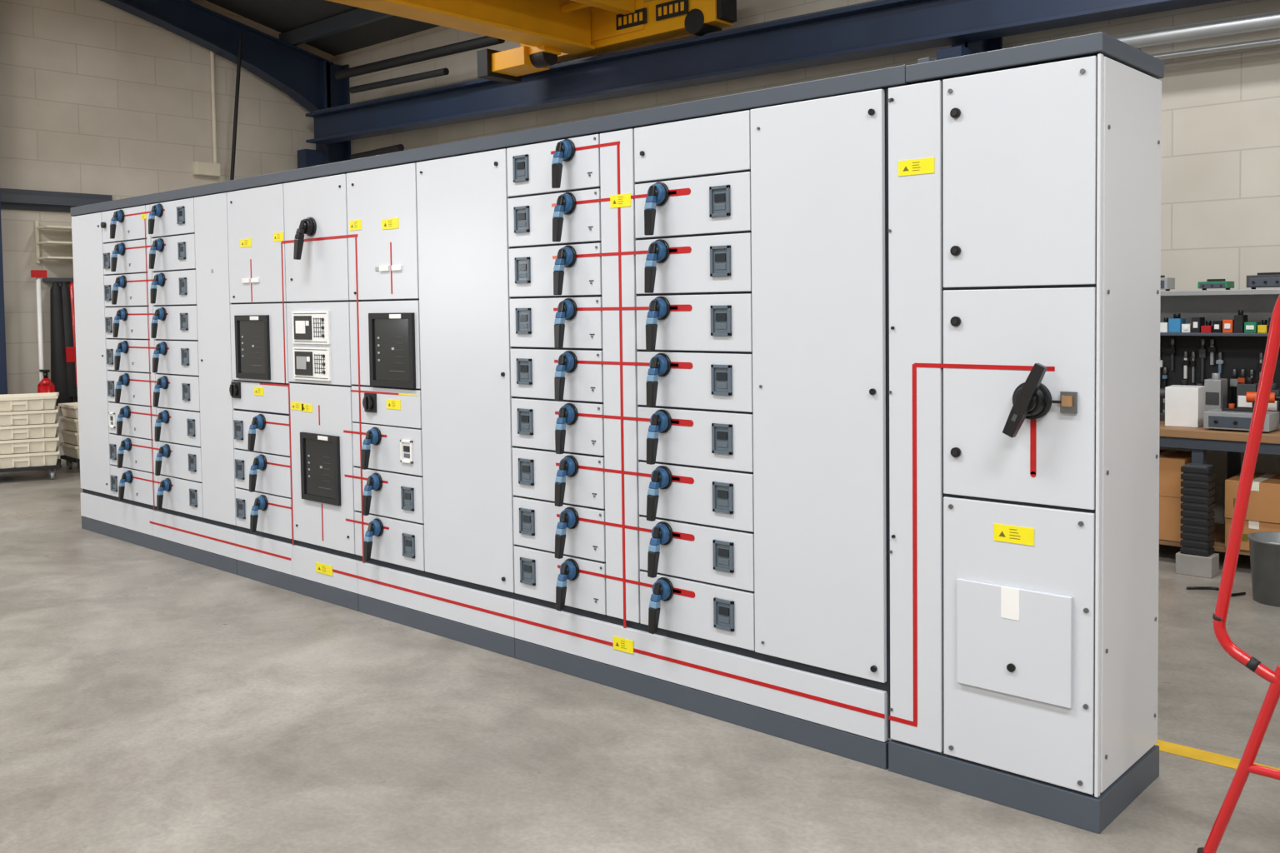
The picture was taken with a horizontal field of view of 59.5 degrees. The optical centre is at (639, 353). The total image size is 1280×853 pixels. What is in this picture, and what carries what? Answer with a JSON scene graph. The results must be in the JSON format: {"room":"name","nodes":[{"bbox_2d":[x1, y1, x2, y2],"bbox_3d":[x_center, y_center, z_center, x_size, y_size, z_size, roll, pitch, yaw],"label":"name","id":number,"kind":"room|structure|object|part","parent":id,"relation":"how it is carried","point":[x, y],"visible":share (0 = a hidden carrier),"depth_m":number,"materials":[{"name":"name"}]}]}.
{"room":"factory workshop","nodes":[
{"label":"factory workshop","id":0,"kind":"room"},
{"bbox_2d":[0,0,334,460],"bbox_3d":[-8.634,-1.839,8.238,0.200,6.156,14.600,1,3,42],"label":"wall","id":1,"kind":"structure","parent":0,"point":[97,97],"depth_m":11.48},
{"bbox_2d":[34,220,73,264],"bbox_3d":[-5.623,-1.114,11.221,0.298,0.420,0.710,1,3,42],"label":"shelf rack","id":2,"kind":"object","parent":1,"relation":"attached to","point":[37,242],"visible":0.4,"depth_m":11.04,"materials":[{"name":"beige plastic"}]},
{"bbox_2d":[0,188,113,212],"bbox_3d":[-7.403,-1.424,9.373,0.118,0.200,5.900,1,3,42],"label":"lintel","id":3,"kind":"object","parent":1,"relation":"attached to","point":[11,199],"visible":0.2,"depth_m":11.07,"materials":[{"name":"grey paint"}]},
{"bbox_2d":[42,277,77,408],"bbox_3d":[-5.572,-0.120,11.322,0.277,1.295,0.778,1,3,42],"label":"coat rack","id":4,"kind":"object","parent":1,"relation":"attached to","point":[63,358],"visible":0.27,"depth_m":11.07,"materials":[{"name":"black fabric"}]},
{"bbox_2d":[192,161,220,176],"bbox_3d":[-4.761,-2.031,12.308,0.088,0.140,0.280,1,3,42],"label":"junction box","id":5,"kind":"object","parent":1,"relation":"attached to","point":[201,168],"visible":1,"depth_m":12.27,"materials":[{"name":"beige plastic"}]},
{"bbox_2d":[210,50,217,163],"bbox_3d":[-4.710,-2.835,12.367,0.044,1.500,0.044,1,3,42],"label":"conduit","id":6,"kind":"object","parent":1,"relation":"attached to","point":[212,53],"visible":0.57,"depth_m":12.36,"materials":[{"name":"beige plastic"}]},
{"bbox_2d":[205,0,439,55],"bbox_3d":[-2.000,-3.975,2.131,18.150,1.746,15.000,1,3,42],"label":"ceiling","id":7,"kind":"structure","parent":0,"point":[281,16],"depth_m":12.44,"materials":[{"name":"grey metal"}]},
{"bbox_2d":[188,0,394,45],"bbox_3d":[0.749,-3.909,5.181,17.750,1.260,5.070,1,3,42],"label":"roof purlin","id":8,"kind":"structure","parent":7,"relation":"attached to","point":[358,17],"depth_m":12.25,"materials":[{"name":"grey paint"}]},
{"bbox_2d":[0,460,1279,852],"bbox_3d":[-1.930,1.452,2.359,18.150,0.102,15.000,1,3,42],"label":"floor","id":9,"kind":"structure","parent":0,"point":[152,701],"depth_m":3.79,"materials":[{"name":"concrete"}]},
{"bbox_2d":[0,197,7,394],"bbox_3d":[-6.189,-1.389,10.571,0.318,5.000,0.260,1,3,42],"label":"column","id":10,"kind":"structure","parent":9,"relation":"on","point":[3,382],"depth_m":10.58,"materials":[{"name":"blue metal"}]},
{"bbox_2d":[0,392,61,479],"bbox_3d":[-5.559,0.749,10.076,0.604,0.752,0.504,-2,3,-26],"label":"crate dolly","id":11,"kind":"object","parent":9,"relation":"on","point":[29,437],"visible":1,"depth_m":9.90,"materials":[{"name":"beige plastic"}]},
{"bbox_2d":[30,270,61,467],"bbox_3d":[-5.742,0.149,10.741,0.275,1.900,0.295,-1,2,-14],"label":"stand","id":12,"kind":"object","parent":9,"relation":"on","point":[46,385],"visible":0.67,"depth_m":10.71,"materials":[{"name":"white plastic"}]},
{"bbox_2d":[58,402,79,472],"bbox_3d":[-5.201,0.781,10.698,0.504,0.627,0.454,-3,3,-44],"label":"plastic crates","id":13,"kind":"object","parent":9,"relation":"on","point":[70,432],"visible":0.22,"depth_m":10.52,"materials":[{"name":"beige plastic"}]},
{"bbox_2d":[100,0,350,169],"bbox_3d":[-5.933,-1.869,10.784,0.280,5.934,7.198,1,3,42],"label":"frame","id":14,"kind":"object","parent":9,"relation":"on","point":[308,78],"visible":0.52,"depth_m":12.63,"materials":[{"name":"blue metal"}]},
{"bbox_2d":[230,35,242,179],"bbox_3d":[-4.405,-1.234,12.272,0.040,4.502,0.240,1,3,42],"label":"pole","id":15,"kind":"object","parent":14,"relation":"hanging from","point":[240,37],"visible":0.44,"depth_m":12.21,"materials":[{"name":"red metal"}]},
{"bbox_2d":[70,32,1164,834],"bbox_3d":[-1.160,0.141,5.518,6.894,2.235,0.600,1,3,42],"label":"switchgear lineup","id":16,"kind":"object","parent":9,"relation":"on","point":[823,414],"visible":1,"depth_m":3.90,"materials":[{"name":"paint"}]},
{"bbox_3d":[-3.307,-0.820,7.072,0.083,0.186,0.074,2,3,42],"label":"rotary handle","id":17,"kind":"part","parent":16,"relation":"part of","materials":[{"name":"black plastic"}]},
{"bbox_3d":[-3.304,-0.613,7.080,0.083,0.186,0.074,1,3,42],"label":"rotary handle","id":18,"kind":"part","parent":16,"relation":"part of","materials":[{"name":"black plastic"}]},
{"bbox_3d":[-3.303,-0.406,7.090,0.083,0.186,0.074,5,5,42],"label":"rotary handle","id":19,"kind":"part","parent":16,"relation":"part of","materials":[{"name":"black plastic"}]},
{"bbox_3d":[-3.300,-0.198,7.099,0.083,0.186,0.074,4,5,42],"label":"rotary handle","id":20,"kind":"part","parent":16,"relation":"part of","materials":[{"name":"black plastic"}]},
{"bbox_3d":[-3.296,0.009,7.106,0.083,0.186,0.074,0,2,42],"label":"rotary handle","id":21,"kind":"part","parent":16,"relation":"part of","materials":[{"name":"black plastic"}]},
{"bbox_3d":[-3.295,0.216,7.117,0.083,0.186,0.074,5,5,42],"label":"rotary handle","id":22,"kind":"part","parent":16,"relation":"part of","materials":[{"name":"black plastic"}]},
{"bbox_3d":[-3.290,0.423,7.123,0.083,0.186,0.074,-1,2,42],"label":"rotary handle","id":23,"kind":"part","parent":16,"relation":"part of","materials":[{"name":"black plastic"}]},
{"bbox_3d":[-3.288,0.631,7.133,0.083,0.186,0.074,2,3,42],"label":"rotary handle","id":24,"kind":"part","parent":16,"relation":"part of","materials":[{"name":"black plastic"}]},
{"bbox_3d":[-3.285,0.838,7.141,0.083,0.186,0.074,1,3,42],"label":"rotary handle","id":25,"kind":"part","parent":16,"relation":"part of","materials":[{"name":"black plastic"}]},
{"bbox_3d":[-2.909,-0.810,6.713,0.083,0.186,0.074,0,3,42],"label":"rotary handle","id":26,"kind":"part","parent":16,"relation":"part of","materials":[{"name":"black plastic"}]},
{"bbox_3d":[-2.908,-0.603,6.723,0.083,0.186,0.074,4,5,42],"label":"rotary handle","id":27,"kind":"part","parent":16,"relation":"part of","materials":[{"name":"black plastic"}]},
{"bbox_3d":[-2.903,-0.396,6.730,0.083,0.186,0.074,0,2,42],"label":"rotary handle","id":28,"kind":"part","parent":16,"relation":"part of","materials":[{"name":"black plastic"}]},
{"bbox_3d":[-2.902,-0.188,6.740,0.083,0.186,0.074,3,4,42],"label":"rotary handle","id":29,"kind":"part","parent":16,"relation":"part of","materials":[{"name":"black plastic"}]},
{"bbox_3d":[-2.899,0.019,6.748,0.083,0.186,0.074,2,4,42],"label":"rotary handle","id":30,"kind":"part","parent":16,"relation":"part of","materials":[{"name":"black plastic"}]},
{"bbox_3d":[-2.898,0.226,6.758,0.083,0.186,0.074,5,6,42],"label":"rotary handle","id":31,"kind":"part","parent":16,"relation":"part of","materials":[{"name":"black plastic"}]},
{"bbox_3d":[-2.893,0.433,6.765,0.083,0.186,0.074,1,3,42],"label":"rotary handle","id":32,"kind":"part","parent":16,"relation":"part of","materials":[{"name":"black plastic"}]},
{"bbox_3d":[-2.893,0.641,6.776,0.083,0.186,0.074,5,6,42],"label":"rotary handle","id":33,"kind":"part","parent":16,"relation":"part of","materials":[{"name":"black plastic"}]},
{"bbox_3d":[-2.888,0.848,6.782,0.083,0.186,0.074,0,2,42],"label":"rotary handle","id":34,"kind":"part","parent":16,"relation":"part of","materials":[{"name":"black plastic"}]},
{"bbox_3d":[-2.065,0.422,6.014,0.087,0.196,0.078,4,5,42],"label":"rotary handle","id":35,"kind":"part","parent":16,"relation":"part of","materials":[{"name":"black plastic"}]},
{"bbox_3d":[-2.062,0.641,6.023,0.087,0.196,0.078,4,5,42],"label":"rotary handle","id":36,"kind":"part","parent":16,"relation":"part of","materials":[{"name":"black plastic"}]},
{"bbox_3d":[-2.059,0.860,6.032,0.087,0.196,0.078,4,5,42],"label":"rotary handle","id":37,"kind":"part","parent":16,"relation":"part of","materials":[{"name":"black plastic"}]},
{"bbox_3d":[-1.687,-0.580,5.611,0.101,0.215,0.090,8,7,42],"label":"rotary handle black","id":38,"kind":"part","parent":16,"relation":"part of","materials":[{"name":"plastic"}]},
{"bbox_3d":[-1.282,0.447,5.308,0.087,0.196,0.078,4,5,42],"label":"rotary handle","id":39,"kind":"part","parent":16,"relation":"part of","materials":[{"name":"black plastic"}]},
{"bbox_3d":[-1.279,0.665,5.317,0.087,0.196,0.078,4,5,42],"label":"rotary handle","id":40,"kind":"part","parent":16,"relation":"part of","materials":[{"name":"black plastic"}]},
{"bbox_3d":[-1.276,0.884,5.326,0.087,0.196,0.078,4,5,42],"label":"rotary handle","id":41,"kind":"part","parent":16,"relation":"part of","materials":[{"name":"black plastic"}]},
{"bbox_3d":[-0.308,-0.742,4.365,0.087,0.196,0.078,1,3,42],"label":"rotary handle blue","id":42,"kind":"part","parent":16,"relation":"part of","materials":[{"name":"black plastic"}]},
{"bbox_3d":[-0.306,-0.535,4.374,0.087,0.196,0.078,3,4,42],"label":"rotary handle","id":43,"kind":"part","parent":16,"relation":"part of","materials":[{"name":"black plastic"}]},
{"bbox_3d":[-0.304,-0.328,4.383,0.087,0.196,0.078,1,3,42],"label":"rotary handle","id":44,"kind":"part","parent":16,"relation":"part of","materials":[{"name":"black plastic"}]},
{"bbox_3d":[-0.301,0.086,4.403,0.087,0.196,0.078,1,3,42],"label":"rotary handle","id":45,"kind":"part","parent":16,"relation":"part of","materials":[{"name":"black plastic"}]},
{"bbox_3d":[-0.302,-0.121,4.392,0.087,0.196,0.078,-1,2,42],"label":"rotary handle","id":46,"kind":"part","parent":16,"relation":"part of","materials":[{"name":"black plastic"}]},
{"bbox_3d":[-0.300,0.501,4.424,0.087,0.196,0.078,4,5,42],"label":"rotary handle","id":47,"kind":"part","parent":16,"relation":"part of","materials":[{"name":"black plastic"}]},
{"bbox_3d":[-0.299,0.294,4.412,0.088,0.196,0.078,-1,2,42],"label":"rotary handle","id":48,"kind":"part","parent":16,"relation":"part of","materials":[{"name":"black plastic"}]},
{"bbox_3d":[-0.300,0.708,4.435,0.087,0.196,0.078,5,6,42],"label":"rotary handle","id":49,"kind":"part","parent":16,"relation":"part of","materials":[{"name":"black plastic"}]},
{"bbox_3d":[-0.297,0.915,4.444,0.087,0.196,0.078,3,4,42],"label":"rotary handle","id":50,"kind":"part","parent":16,"relation":"part of","materials":[{"name":"black plastic"}]},
{"bbox_3d":[0.049,-0.526,4.053,0.087,0.196,0.078,1,3,42],"label":"rotary handle","id":51,"kind":"part","parent":16,"relation":"part of","materials":[{"name":"black plastic"}]},
{"bbox_3d":[0.051,-0.319,4.063,0.087,0.196,0.078,3,4,42],"label":"rotary handle","id":52,"kind":"part","parent":16,"relation":"part of","materials":[{"name":"black plastic"}]},
{"bbox_3d":[0.057,0.095,4.080,0.088,0.196,0.078,1,3,42],"label":"rotary handle","id":53,"kind":"part","parent":16,"relation":"part of","materials":[{"name":"black plastic"}]},
{"bbox_3d":[0.055,-0.112,4.071,0.087,0.196,0.078,1,3,42],"label":"rotary handle","id":54,"kind":"part","parent":16,"relation":"part of","materials":[{"name":"black plastic"}]},
{"bbox_3d":[0.059,0.303,4.089,0.087,0.196,0.078,3,5,42],"label":"rotary handle","id":55,"kind":"part","parent":16,"relation":"part of","materials":[{"name":"black plastic"}]},
{"bbox_3d":[0.061,0.510,4.099,0.087,0.196,0.078,5,6,42],"label":"rotary handle","id":56,"kind":"part","parent":16,"relation":"part of","materials":[{"name":"black plastic"}]},
{"bbox_3d":[0.064,0.717,4.107,0.087,0.196,0.078,4,5,42],"label":"rotary handle","id":57,"kind":"part","parent":16,"relation":"part of","materials":[{"name":"black plastic"}]},
{"bbox_3d":[0.066,0.924,4.116,0.087,0.196,0.078,4,5,42],"label":"rotary handle","id":58,"kind":"part","parent":16,"relation":"part of","materials":[{"name":"black plastic"}]},
{"bbox_3d":[1.089,0.129,3.146,0.108,0.217,0.083,32,23,36],"label":"switch handle","id":59,"kind":"part","parent":16,"relation":"part of","materials":[{"name":"black plastic"}]},
{"bbox_3d":[1.419,0.200,3.246,0.012,2.042,0.502,1,3,42],"label":"panel","id":60,"kind":"part","parent":16,"relation":"part of","materials":[{"name":"paint"}]},
{"bbox_2d":[936,36,1002,59],"bbox_3d":[0.081,-1.719,5.360,0.280,5.934,7.198,1,3,42],"label":"frame","id":61,"kind":"object","parent":9,"relation":"on","point":[977,47],"visible":0.02,"depth_m":7.70,"materials":[{"name":"blue metal"}]},
{"bbox_2d":[1175,463,1219,578],"bbox_3d":[2.998,0.890,6.023,0.180,0.590,0.140,1,3,42],"label":"bellows","id":62,"kind":"object","parent":9,"relation":"on","point":[1197,557],"visible":1,"depth_m":5.98,"materials":[{"name":"plastic"}]},
{"bbox_2d":[1185,586,1245,596],"bbox_3d":[2.903,1.194,5.648,0.261,0.014,0.103,1,3,42],"label":"cable","id":63,"kind":"object","parent":9,"relation":"on","point":[1187,587],"visible":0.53,"depth_m":5.70,"materials":[{"name":"black plastic"}]},
{"bbox_2d":[1159,289,1279,555],"bbox_3d":[3.632,0.406,6.145,5.800,1.530,0.910,1,3,42],"label":"workbench","id":64,"kind":"object","parent":9,"relation":"on","point":[1216,340],"visible":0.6,"depth_m":6.64,"materials":[{"name":"brown wood"}]},
{"bbox_2d":[1160,388,1164,420],"bbox_3d":[3.106,0.298,6.596,0.190,0.190,0.070,1,3,31],"label":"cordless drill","id":65,"kind":"object","parent":64,"relation":"on","point":[1162,390],"visible":0.12,"depth_m":6.59,"materials":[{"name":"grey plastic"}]},
{"bbox_2d":[1160,275,1174,290],"bbox_3d":[3.137,-0.431,6.843,0.200,0.095,0.162,1,3,42],"label":"meter","id":66,"kind":"object","parent":64,"relation":"on","point":[1167,283],"visible":0.28,"depth_m":6.75,"materials":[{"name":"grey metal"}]},
{"bbox_2d":[1159,495,1183,541],"bbox_3d":[3.032,0.912,6.479,0.360,0.246,0.422,1,3,42],"label":"cardboard box","id":67,"kind":"object","parent":64,"relation":"on","point":[1170,509],"visible":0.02,"depth_m":6.26,"materials":[{"name":"brown cardboard"}]},
{"bbox_2d":[1159,449,1191,498],"bbox_3d":[3.015,0.682,6.454,0.340,0.216,0.382,1,3,42],"label":"cardboard box","id":68,"kind":"object","parent":67,"relation":"on","point":[1171,462],"visible":0.19,"depth_m":6.26,"materials":[{"name":"brown cardboard"}]},
{"bbox_2d":[1165,385,1204,427],"bbox_3d":[3.086,0.294,6.343,0.170,0.220,0.200,1,3,36],"label":"instrument box","id":69,"kind":"object","parent":64,"relation":"on","point":[1184,405],"visible":0.91,"depth_m":6.27,"materials":[{"name":"white plastic"}]},
{"bbox_2d":[1197,279,1234,289],"bbox_3d":[3.397,-0.409,6.609,0.160,0.065,0.162,1,3,42],"label":"meter","id":70,"kind":"object","parent":64,"relation":"on","point":[1210,283],"visible":0.94,"depth_m":6.57,"materials":[{"name":"green plastic"}]},
{"bbox_2d":[1160,289,1279,408],"bbox_3d":[3.815,0.013,6.337,5.800,0.765,0.350,1,3,42],"label":"shelf","id":71,"kind":"object","parent":64,"relation":"attached to","point":[1216,340],"depth_m":6.70,"materials":[{"name":"grey metal"}]},
{"bbox_2d":[1203,408,1279,431],"bbox_3d":[3.259,0.356,6.074,0.320,0.115,0.232,1,3,42],"label":"instrument box","id":72,"kind":"object","parent":64,"relation":"on","point":[1223,418],"visible":0.81,"depth_m":6.02,"materials":[{"name":"grey metal"}]},
{"bbox_2d":[1225,517,1279,550],"bbox_3d":[3.405,0.962,6.117,0.280,0.166,0.402,1,3,42],"label":"cardboard box","id":73,"kind":"object","parent":64,"relation":"on","point":[1250,527],"visible":0.37,"depth_m":5.99,"materials":[{"name":"brown cardboard"}]},
{"bbox_2d":[1225,472,1279,523],"bbox_3d":[3.389,0.777,6.095,0.280,0.206,0.382,1,3,42],"label":"cardboard box","id":74,"kind":"object","parent":73,"relation":"on","point":[1264,499],"visible":0.72,"depth_m":5.95,"materials":[{"name":"brown cardboard"}]},
{"bbox_2d":[1245,272,1279,289],"bbox_3d":[3.605,-0.419,6.421,0.200,0.095,0.172,1,3,42],"label":"meter","id":75,"kind":"object","parent":64,"relation":"on","point":[1262,279],"visible":0.93,"depth_m":6.38,"materials":[{"name":"grey plastic"}]},
{"bbox_2d":[1245,391,1279,409],"bbox_3d":[3.485,0.309,6.241,0.190,0.190,0.070,1,3,31],"label":"cordless drill","id":76,"kind":"object","parent":64,"relation":"on","point":[1250,397],"visible":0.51,"depth_m":6.24,"materials":[{"name":"orange plastic"}]},
{"bbox_2d":[1197,294,1279,852],"bbox_3d":[1.927,0.480,2.540,1.190,1.740,0.353,1,3,42],"label":"step ladder","id":77,"kind":"object","parent":9,"relation":"on","point":[1246,766],"visible":1,"depth_m":2.82,"materials":[{"name":"metal"}]},
{"bbox_3d":[1.593,0.234,2.752,0.334,1.241,0.030,1,3,42],"label":"handrail","id":78,"kind":"part","parent":77,"relation":"part of","materials":[{"name":"red metal"}]},
{"bbox_2d":[1247,531,1279,607],"bbox_3d":[3.128,1.051,5.455,0.304,0.312,0.304,1,3,42],"label":"waste bin","id":79,"kind":"object","parent":9,"relation":"on","point":[1264,547],"visible":1,"depth_m":5.40,"materials":[{"name":"metal"}]},
{"bbox_2d":[305,0,1232,144],"bbox_3d":[-1.894,-2.286,2.220,17.250,1.180,13.740,1,3,42],"label":"steel beam","id":80,"kind":"structure","parent":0,"point":[570,52],"depth_m":9.14,"materials":[{"name":"blue metal"}]},
{"bbox_2d":[349,67,449,93],"bbox_3d":[-2.471,-2.773,11.387,1.602,0.110,0.070,1,3,42],"label":"duct","id":81,"kind":"object","parent":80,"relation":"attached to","point":[442,72],"visible":1,"depth_m":11.30,"materials":[{"name":"grey metal"}]},
{"bbox_2d":[334,35,504,79],"bbox_3d":[-2.296,-2.999,11.351,2.702,0.150,0.100,1,3,42],"label":"duct","id":82,"kind":"object","parent":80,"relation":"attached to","point":[486,41],"visible":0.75,"depth_m":11.22,"materials":[{"name":"grey metal"}]},
{"bbox_2d":[334,0,1279,524],"bbox_3d":[2.996,-1.164,7.748,17.750,4.550,0.200,1,3,42],"label":"wall","id":83,"kind":"structure","parent":0,"point":[1220,172],"depth_m":7.16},
{"bbox_2d":[350,144,404,159],"bbox_3d":[-2.901,-2.217,12.344,0.902,0.100,0.080,1,3,42],"label":"duct","id":84,"kind":"object","parent":83,"relation":"attached to","point":[399,147],"visible":0.76,"depth_m":12.25,"materials":[{"name":"grey metal"}]},
{"bbox_2d":[1110,10,1279,48],"bbox_3d":[4.893,-1.876,5.390,6.802,0.220,0.100,1,3,42],"label":"conduit","id":85,"kind":"object","parent":83,"relation":"attached to","point":[1270,20],"visible":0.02,"depth_m":6.71,"materials":[{"name":"silver metal"}]},
{"bbox_2d":[1150,36,1279,59],"bbox_3d":[4.968,-1.780,5.476,6.801,0.160,0.040,1,3,42],"label":"conduit","id":86,"kind":"object","parent":83,"relation":"attached to","point":[1273,41],"visible":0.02,"depth_m":6.78,"materials":[{"name":"silver metal"}]}
]}

